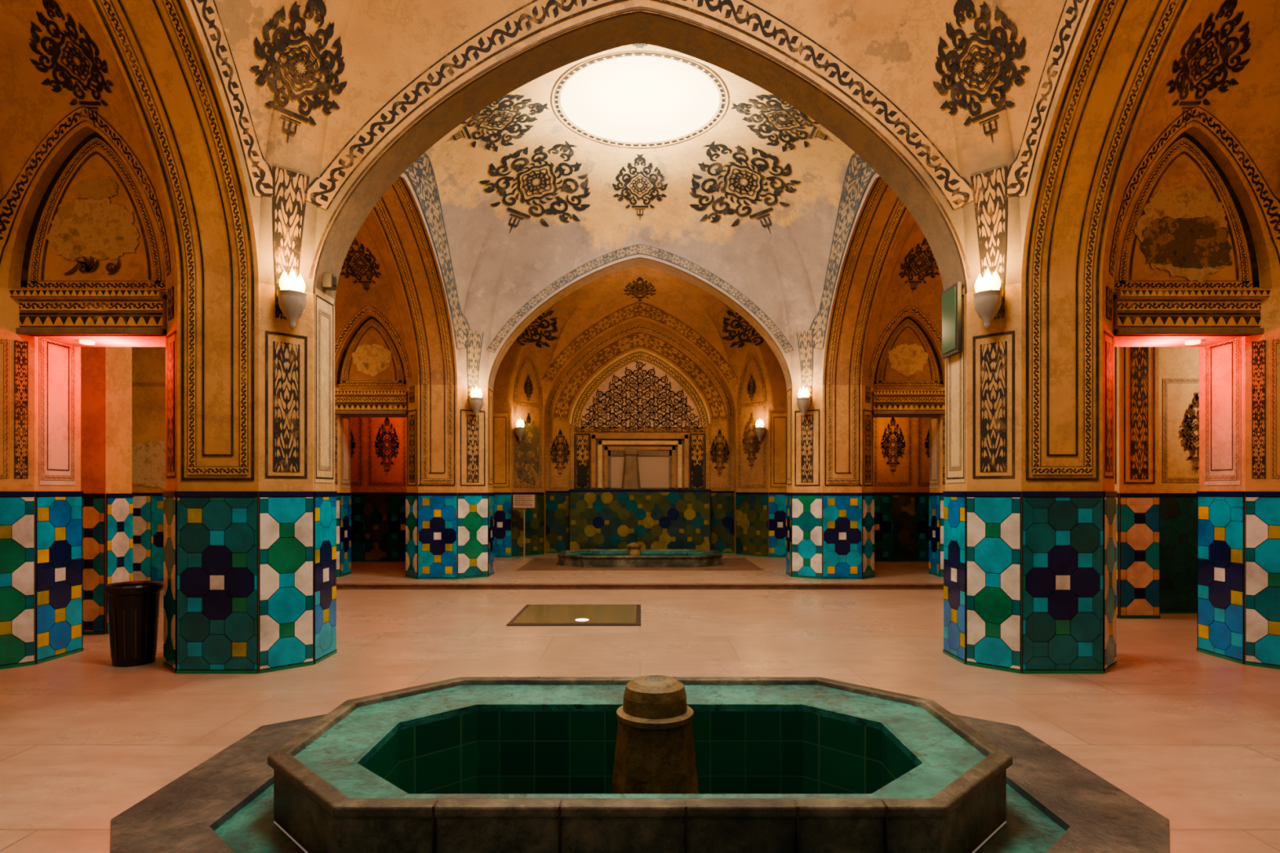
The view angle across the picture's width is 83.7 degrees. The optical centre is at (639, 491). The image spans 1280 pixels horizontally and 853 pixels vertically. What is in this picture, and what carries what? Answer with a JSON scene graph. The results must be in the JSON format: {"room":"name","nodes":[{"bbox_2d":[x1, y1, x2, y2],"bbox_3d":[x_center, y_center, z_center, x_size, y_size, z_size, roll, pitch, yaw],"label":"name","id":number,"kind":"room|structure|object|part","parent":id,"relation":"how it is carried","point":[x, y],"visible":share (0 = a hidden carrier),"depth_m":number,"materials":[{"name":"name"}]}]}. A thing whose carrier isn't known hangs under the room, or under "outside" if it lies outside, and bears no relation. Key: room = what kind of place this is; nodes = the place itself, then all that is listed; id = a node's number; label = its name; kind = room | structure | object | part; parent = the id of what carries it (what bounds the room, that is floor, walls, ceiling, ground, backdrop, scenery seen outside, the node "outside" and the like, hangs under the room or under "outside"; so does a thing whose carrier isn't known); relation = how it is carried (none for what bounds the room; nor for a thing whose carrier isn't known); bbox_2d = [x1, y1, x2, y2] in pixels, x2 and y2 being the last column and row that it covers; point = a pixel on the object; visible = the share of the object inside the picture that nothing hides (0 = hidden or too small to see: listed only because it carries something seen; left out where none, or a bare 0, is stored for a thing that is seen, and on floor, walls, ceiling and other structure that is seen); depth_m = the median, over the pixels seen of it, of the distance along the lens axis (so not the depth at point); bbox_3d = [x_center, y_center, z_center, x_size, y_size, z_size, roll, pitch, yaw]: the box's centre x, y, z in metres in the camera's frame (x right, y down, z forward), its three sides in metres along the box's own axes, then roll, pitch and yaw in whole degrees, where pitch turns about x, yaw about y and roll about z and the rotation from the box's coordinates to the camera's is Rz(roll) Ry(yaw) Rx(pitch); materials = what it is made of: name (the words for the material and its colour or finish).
{"room":"spa","nodes":[
{"label":"spa","id":0,"kind":"room"},
{"bbox_2d":[0,0,177,292],"bbox_3d":[-4.315,-3.000,3.360,1.770,2.900,4.420,0,0,0],"label":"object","id":1,"kind":"object","parent":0,"point":[29,108],"visible":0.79,"depth_m":5.42,"materials":[{"name":"paint"}]},
{"bbox_2d":[132,346,406,581],"bbox_3d":[-5.985,-1.250,6.000,6.030,5.200,14.000,0,0,0],"label":"wall","id":2,"kind":"structure","parent":0,"point":[378,489],"depth_m":12.98,"materials":[{"name":"paint"}]},
{"bbox_2d":[334,314,407,488],"bbox_3d":[-4.106,-1.355,10.766,1.253,2.610,0.708,0,0,0],"label":"niche","id":3,"kind":"object","parent":2,"relation":"attached to","point":[370,373],"visible":0.85,"depth_m":10.79,"materials":[{"name":"brown paint"}]},
{"bbox_2d":[334,414,351,488],"bbox_3d":[-4.120,-0.600,10.756,1.226,1.100,0.688,0,0,0],"label":"painting","id":4,"kind":"object","parent":3,"relation":"attached to","point":[345,419],"depth_m":10.88,"materials":[{"name":"paint"}]},
{"bbox_2d":[334,315,406,409],"bbox_3d":[-4.050,-1.935,10.694,1.140,1.450,0.200,0,0,0],"label":"painting","id":5,"kind":"object","parent":3,"relation":"attached to","point":[370,373],"depth_m":10.80,"materials":[{"name":"paint"}]},
{"bbox_2d":[334,209,417,387],"bbox_3d":[-4.215,-2.950,8.335,1.768,2.800,4.793,0,0,3],"label":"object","id":6,"kind":"object","parent":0,"point":[386,295],"visible":0.16,"depth_m":10.48,"materials":[{"name":"brown paint"}]},
{"bbox_2d":[0,553,1279,852],"bbox_3d":[0.000,1.315,5.750,18.800,0.070,19.500,0,0,0],"label":"floor","id":7,"kind":"structure","parent":0,"point":[1193,736],"depth_m":5.17,"materials":[{"name":"stone"}]},
{"bbox_2d":[0,287,83,669],"bbox_3d":[-5.301,-0.100,5.773,1.198,2.900,0.982,0,0,0],"label":"pier","id":8,"kind":"object","parent":7,"relation":"on","point":[41,526],"visible":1,"depth_m":5.56,"materials":[{"name":"tile"}]},
{"bbox_2d":[0,125,166,485],"bbox_3d":[-4.321,-1.455,5.650,1.282,2.810,0.680,0,0,0],"label":"niche","id":9,"kind":"object","parent":8,"relation":"attached to","point":[86,263],"visible":0.84,"depth_m":5.66,"materials":[{"name":"paint"}]},
{"bbox_2d":[0,337,75,485],"bbox_3d":[-4.334,-0.630,5.640,1.255,1.160,0.660,0,0,0],"label":"painting","id":10,"kind":"object","parent":9,"relation":"attached to","point":[57,355],"depth_m":5.70,"materials":[{"name":"paint"}]},
{"bbox_2d":[79,339,94,345],"bbox_3d":[-4.450,-1.198,5.750,0.100,0.024,0.100,0,0,0],"label":"recessed light","id":11,"kind":"object","parent":9,"relation":"attached to","point":[81,341],"visible":1,"depth_m":5.72,"materials":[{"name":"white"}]},
{"bbox_2d":[9,132,165,326],"bbox_3d":[-4.315,-2.065,5.564,1.270,1.590,0.200,0,0,0],"label":"painting","id":12,"kind":"object","parent":9,"relation":"attached to","point":[86,251],"depth_m":5.66,"materials":[{"name":"paint"}]},
{"bbox_2d":[80,346,133,634],"bbox_3d":[-5.200,-0.350,6.925,0.336,3.400,0.386,0,0,0],"label":"pier","id":13,"kind":"object","parent":7,"relation":"on","point":[106,372],"visible":0.72,"depth_m":6.75,"materials":[{"name":"paint"}]},
{"bbox_2d":[103,580,163,666],"bbox_3d":[-3.980,1.038,5.620,0.380,0.625,0.380,0,0,0],"label":"trash bin","id":14,"kind":"object","parent":7,"relation":"on","point":[133,606],"visible":1,"depth_m":5.50,"materials":[{"name":"black plastic"}]},
{"bbox_2d":[162,282,337,674],"bbox_3d":[-3.125,-0.100,5.775,1.186,2.900,0.986,0,0,0],"label":"pier","id":15,"kind":"object","parent":7,"relation":"on","point":[250,566],"visible":0.98,"depth_m":5.32,"materials":[{"name":"tile"}]},
{"bbox_2d":[88,0,258,282],"bbox_3d":[-3.130,-2.600,3.360,0.600,2.100,3.880,0,0,0],"label":"arch","id":16,"kind":"object","parent":15,"relation":"on","point":[143,15],"depth_m":4.96,"materials":[{"name":"beige paint"}]},
{"bbox_2d":[277,268,306,329],"bbox_3d":[-2.610,-1.441,5.354,0.220,0.462,0.198,0,0,45],"label":"wall sconce","id":17,"kind":"object","parent":15,"relation":"attached to","point":[291,302],"visible":1,"depth_m":5.30,"materials":[{"name":"metal"}]},
{"bbox_2d":[312,10,967,305],"bbox_3d":[0.000,-2.650,5.770,5.100,2.200,0.400,0,0,0],"label":"arch","id":18,"kind":"object","parent":15,"relation":"on","point":[633,28],"depth_m":5.77,"materials":[{"name":"beige paint"}]},
{"bbox_2d":[334,387,351,577],"bbox_3d":[-5.191,-0.135,10.897,1.418,2.830,1.030,0,0,0],"label":"pier","id":19,"kind":"object","parent":7,"relation":"on","point":[344,495],"visible":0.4,"depth_m":10.74,"materials":[{"name":"tile"}]},
{"bbox_2d":[404,385,494,579],"bbox_3d":[-2.890,-0.135,10.900,1.256,2.830,1.036,0,0,0],"label":"pier","id":20,"kind":"object","parent":7,"relation":"on","point":[450,529],"visible":0.98,"depth_m":10.43,"materials":[{"name":"tile"}]},
{"bbox_2d":[372,175,457,385],"bbox_3d":[-3.045,-2.600,8.325,0.770,2.100,4.150,0,0,0],"label":"arch","id":21,"kind":"object","parent":20,"relation":"on","point":[390,198],"depth_m":9.72,"materials":[{"name":"paint"}]},
{"bbox_2d":[469,385,483,417],"bbox_3d":[-2.399,-1.321,10.460,0.200,0.462,0.221,0,0,-38],"label":"wall sconce","id":22,"kind":"object","parent":20,"relation":"attached to","point":[476,403],"visible":1,"depth_m":10.40,"materials":[{"name":"glass"}]},
{"bbox_2d":[488,257,791,388],"bbox_3d":[0.000,-2.530,10.900,4.560,1.960,0.400,0,0,0],"label":"arch","id":23,"kind":"object","parent":20,"relation":"on","point":[527,321],"depth_m":10.90,"materials":[{"name":"beige paint"}]},
{"bbox_2d":[512,493,535,559],"bbox_3d":[-2.200,0.665,13.558,0.343,1.230,0.312,0,0,42],"label":"information sign","id":24,"kind":"object","parent":7,"relation":"on","point":[523,501],"visible":1,"depth_m":13.55,"materials":[{"name":"paint"}]},
{"bbox_2d":[506,604,640,626],"bbox_3d":[-0.665,1.340,7.800,1.350,0.020,1.280,0,0,0],"label":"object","id":25,"kind":"structure","parent":7,"relation":"on","point":[530,615],"depth_m":7.64,"materials":[{"name":"clear glass"}]},
{"bbox_2d":[575,618,588,621],"bbox_3d":[-0.600,1.331,7.400,0.140,0.003,0.140,0,0,0],"label":"lamp","id":26,"kind":"object","parent":25,"relation":"on","point":[576,620],"depth_m":7.39,"materials":[{"name":"beige"}]},
{"bbox_2d":[336,583,943,585],"bbox_3d":[0.000,1.284,9.850,9.200,0.023,0.080,0,0,0],"label":"trim","id":27,"kind":"structure","parent":7,"relation":"on","point":[336,584],"depth_m":9.81,"materials":[{"name":"stone"}]},
{"bbox_2d":[515,558,764,570],"bbox_3d":[0.000,1.276,12.575,4.000,0.007,2.050,0,0,0],"label":"inlay","id":28,"kind":"object","parent":7,"relation":"on","point":[536,564],"visible":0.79,"depth_m":11.90,"materials":[{"name":"stone"}]},
{"bbox_2d":[557,542,722,567],"bbox_3d":[0.000,1.085,12.650,2.843,0.430,1.443,0,0,0],"label":"fountain basin","id":29,"kind":"object","parent":28,"relation":"on","point":[633,557],"visible":0.98,"depth_m":12.04,"materials":[{"name":"stone"}]},
{"bbox_3d":[-0.100,1.065,12.200,0.280,0.390,0.280,0,0,0],"label":"fountain post","id":30,"kind":"part","parent":29,"relation":"part of","materials":[{"name":"stone"}]},
{"bbox_2d":[110,675,1169,852],"bbox_3d":[0.000,1.407,3.350,4.340,1.085,2.400,0,0,0],"label":"fountain basin","id":31,"kind":"object","parent":7,"relation":"on","point":[648,763],"visible":1,"depth_m":3.17,"materials":[{"name":"stone"}]},
{"bbox_2d":[568,488,711,550],"bbox_3d":[0.000,0.615,14.432,2.832,1.330,0.456,0,0,0],"label":"wall panel","id":32,"kind":"object","parent":7,"relation":"on","point":[599,518],"visible":0.86,"depth_m":14.21,"materials":[{"name":"tile"}]},
{"bbox_2d":[621,448,640,488],"bbox_3d":[-0.180,-0.465,14.440,0.370,0.830,0.370,0,0,22],"label":"stone finial","id":33,"kind":"object","parent":32,"relation":"on","point":[631,478],"visible":0.99,"depth_m":14.31,"materials":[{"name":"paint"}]},
{"bbox_2d":[785,385,875,579],"bbox_3d":[2.890,-0.135,10.900,1.256,2.830,1.036,0,0,0],"label":"pier","id":34,"kind":"object","parent":7,"relation":"on","point":[830,529],"visible":0.97,"depth_m":10.43,"materials":[{"name":"tile"}]},
{"bbox_2d":[796,385,810,417],"bbox_3d":[2.399,-1.321,10.460,0.200,0.462,0.221,0,0,38],"label":"wall sconce","id":35,"kind":"object","parent":34,"relation":"attached to","point":[803,403],"visible":1,"depth_m":10.40,"materials":[{"name":"glass"}]},
{"bbox_2d":[822,175,907,385],"bbox_3d":[3.045,-2.600,8.325,0.770,2.100,4.150,0,0,0],"label":"arch","id":36,"kind":"object","parent":34,"relation":"on","point":[889,198],"depth_m":9.72,"materials":[{"name":"beige paint"}]},
{"bbox_2d":[928,387,945,577],"bbox_3d":[5.191,-0.135,10.897,1.418,2.830,1.030,0,0,0],"label":"pier","id":37,"kind":"object","parent":7,"relation":"on","point":[935,496],"visible":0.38,"depth_m":10.74,"materials":[{"name":"tile"}]},
{"bbox_2d":[942,282,1117,674],"bbox_3d":[3.125,-0.100,5.775,1.186,2.900,0.986,0,0,0],"label":"pier","id":38,"kind":"object","parent":7,"relation":"on","point":[1030,566],"visible":0.98,"depth_m":5.30,"materials":[{"name":"tile"}]},
{"bbox_2d":[973,268,1002,329],"bbox_3d":[2.610,-1.441,5.354,0.198,0.462,0.220,0,0,45],"label":"wall sconce","id":39,"kind":"object","parent":38,"relation":"attached to","point":[988,302],"visible":1,"depth_m":5.30,"materials":[{"name":"metal"}]},
{"bbox_2d":[1021,0,1191,282],"bbox_3d":[3.130,-2.600,3.360,0.600,2.100,3.880,0,0,0],"label":"arch","id":40,"kind":"object","parent":38,"relation":"on","point":[1136,15],"depth_m":4.96,"materials":[{"name":"beige paint"}]},
{"bbox_2d":[1114,346,1160,618],"bbox_3d":[5.310,-0.350,7.850,0.456,3.400,0.536,0,0,0],"label":"pier","id":41,"kind":"object","parent":7,"relation":"on","point":[1136,369],"visible":0.62,"depth_m":7.59,"materials":[{"name":"tile"}]},
{"bbox_2d":[1159,346,1199,613],"bbox_3d":[6.160,-0.350,8.100,0.916,3.400,0.436,0,0,0],"label":"wall","id":42,"kind":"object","parent":7,"relation":"on","point":[1178,504],"visible":0.29,"depth_m":7.90,"materials":[{"name":"tile"}]},
{"bbox_2d":[1163,377,1199,482],"bbox_3d":[6.150,-0.675,7.891,0.740,1.150,0.006,0,0,0],"label":"painting","id":43,"kind":"object","parent":42,"relation":"attached to","point":[1166,380],"visible":0.59,"depth_m":7.89,"materials":[{"name":"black paint"}]},
{"bbox_2d":[1196,287,1279,669],"bbox_3d":[5.301,-0.100,5.773,1.198,2.900,0.982,0,0,0],"label":"pier","id":44,"kind":"object","parent":7,"relation":"on","point":[1238,526],"visible":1,"depth_m":5.57,"materials":[{"name":"tile"}]},
{"bbox_2d":[1113,125,1279,485],"bbox_3d":[4.321,-1.455,5.650,1.282,2.810,0.680,0,0,0],"label":"niche","id":45,"kind":"object","parent":44,"relation":"attached to","point":[1193,263],"visible":0.87,"depth_m":5.66,"materials":[{"name":"paint"}]},
{"bbox_2d":[1114,132,1270,326],"bbox_3d":[4.315,-2.065,5.564,1.270,1.590,0.200,0,0,0],"label":"painting","id":46,"kind":"object","parent":45,"relation":"attached to","point":[1193,252],"depth_m":5.66,"materials":[{"name":"paint"}]},
{"bbox_2d":[1185,339,1200,345],"bbox_3d":[4.450,-1.198,5.750,0.100,0.024,0.100,0,0,0],"label":"recessed light","id":47,"kind":"object","parent":45,"relation":"attached to","point":[1194,341],"visible":1,"depth_m":5.72,"materials":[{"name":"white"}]},
{"bbox_2d":[1204,337,1279,485],"bbox_3d":[4.334,-0.630,5.640,1.255,1.160,0.660,0,0,0],"label":"painting","id":48,"kind":"object","parent":45,"relation":"attached to","point":[1222,355],"depth_m":5.70,"materials":[{"name":"paint"}]},
{"bbox_2d":[185,0,1094,292],"bbox_3d":[0.000,-3.125,3.360,5.660,3.150,4.420,0,0,0],"label":"ceiling","id":49,"kind":"structure","parent":0,"point":[386,44],"depth_m":5.34,"materials":[{"name":"paint"}]},
{"bbox_2d":[400,42,879,387],"bbox_3d":[0.000,-3.030,8.335,5.660,2.960,4.730,0,0,0],"label":"ceiling","id":50,"kind":"structure","parent":0,"point":[497,271],"depth_m":9.92,"materials":[{"name":"paint"}]},
{"bbox_2d":[0,0,1279,386],"bbox_3d":[0.000,-3.020,7.928,10.127,2.941,13.118,0,0,0],"label":"painted frieze","id":51,"kind":"object","parent":50,"relation":"attached to","point":[290,190],"visible":0.88,"depth_m":5.53,"materials":[{"name":"paint"}]},
{"bbox_2d":[560,55,719,142],"bbox_3d":[0.000,-4.560,8.300,1.840,0.110,1.840,0,0,0],"label":"skylight","id":52,"kind":"object","parent":50,"relation":"attached to","point":[627,99],"visible":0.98,"depth_m":8.36,"materials":[{"name":"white glass"}]},
{"bbox_2d":[493,318,786,557],"bbox_3d":[0.000,-1.080,12.940,5.900,4.860,3.680,0,0,0],"label":"wall","id":53,"kind":"structure","parent":0,"point":[639,376],"depth_m":14.76,"materials":[{"name":"paint"}]},
{"bbox_2d":[514,417,524,441],"bbox_3d":[-2.340,-1.201,13.919,0.220,0.462,0.198,0,0,45],"label":"wall sconce","id":54,"kind":"object","parent":53,"relation":"attached to","point":[519,431],"visible":1,"depth_m":13.86,"materials":[{"name":"metal"}]},
{"bbox_2d":[591,434,688,488],"bbox_3d":[0.000,-0.620,14.733,2.012,1.112,0.106,0,0,0],"label":"frame","id":55,"kind":"object","parent":53,"relation":"attached to","point":[664,451],"visible":1,"depth_m":14.71,"materials":[{"name":"brown paint"}]},
{"bbox_2d":[610,456,669,488],"bbox_3d":[0.000,-0.430,14.765,1.200,0.720,0.001,0,0,0],"label":"window","id":56,"kind":"structure","parent":53,"relation":"in","point":[654,471],"depth_m":14.77,"materials":[{"name":"beige"}]},
{"bbox_2d":[577,463,702,485],"bbox_3d":[0.000,-0.338,14.750,2.580,0.455,0.001,0,0,0],"label":"niche","id":57,"kind":"object","parent":53,"relation":"attached to","point":[582,469],"visible":1,"depth_m":14.75,"materials":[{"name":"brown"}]},
{"bbox_2d":[755,417,765,441],"bbox_3d":[2.340,-1.201,13.919,0.198,0.462,0.220,0,0,45],"label":"wall sconce","id":58,"kind":"object","parent":53,"relation":"attached to","point":[760,431],"visible":1,"depth_m":13.86,"materials":[{"name":"glass"}]},
{"bbox_2d":[493,265,786,412],"bbox_3d":[0.000,-2.925,12.800,5.900,2.750,3.400,0,0,0],"label":"ceiling","id":59,"kind":"structure","parent":0,"point":[578,311],"depth_m":13.92,"materials":[{"name":"brown paint"}]},
{"bbox_2d":[93,0,1186,486],"bbox_3d":[0.000,-1.907,6.248,6.800,3.674,9.644,0,0,0],"label":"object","id":60,"kind":"object","parent":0,"point":[324,304],"visible":0.7,"depth_m":5.29,"materials":[{"name":"beige paint"}]},
{"bbox_2d":[322,272,337,290],"bbox_3d":[-2.495,-1.690,5.750,0.090,0.120,0.100,0,0,0],"label":"wall speaker","id":61,"kind":"object","parent":60,"relation":"attached to","point":[329,279],"visible":1,"depth_m":5.70,"materials":[{"name":"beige plastic"}]},
{"bbox_2d":[942,281,961,358],"bbox_3d":[2.511,-1.375,5.770,0.038,0.550,0.300,0,0,0],"label":"glass panel","id":62,"kind":"object","parent":60,"relation":"attached to","point":[951,296],"visible":1,"depth_m":5.71,"materials":[{"name":"green glass"}]},
{"bbox_2d":[873,417,929,561],"bbox_3d":[5.985,-1.250,6.000,6.030,5.200,14.000,0,0,0],"label":"wall","id":63,"kind":"structure","parent":0,"point":[901,489],"depth_m":12.99,"materials":[{"name":"paint"}]},
{"bbox_2d":[872,314,945,488],"bbox_3d":[4.106,-1.355,10.766,1.253,2.610,0.708,0,0,0],"label":"niche","id":64,"kind":"object","parent":63,"relation":"attached to","point":[910,371],"visible":0.84,"depth_m":10.79,"materials":[{"name":"brown paint"}]},
{"bbox_2d":[873,315,945,409],"bbox_3d":[4.050,-1.935,10.694,1.140,1.450,0.200,0,0,0],"label":"painting","id":65,"kind":"object","parent":64,"relation":"attached to","point":[910,371],"depth_m":10.80,"materials":[{"name":"paint"}]},
{"bbox_2d":[928,414,945,488],"bbox_3d":[4.120,-0.600,10.756,1.226,1.100,0.688,0,0,0],"label":"painting","id":66,"kind":"object","parent":64,"relation":"attached to","point":[933,419],"depth_m":10.88,"materials":[{"name":"paint"}]},
{"bbox_2d":[862,209,945,387],"bbox_3d":[4.215,-2.950,8.335,1.768,2.800,4.793,0,0,-3],"label":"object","id":67,"kind":"object","parent":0,"point":[893,295],"visible":0.12,"depth_m":10.48,"materials":[{"name":"brown paint"}]},
{"bbox_2d":[1102,0,1279,292],"bbox_3d":[4.315,-3.000,3.360,1.770,2.900,4.420,0,0,0],"label":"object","id":68,"kind":"object","parent":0,"point":[1250,108],"visible":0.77,"depth_m":5.42,"materials":[{"name":"paint"}]}
]}

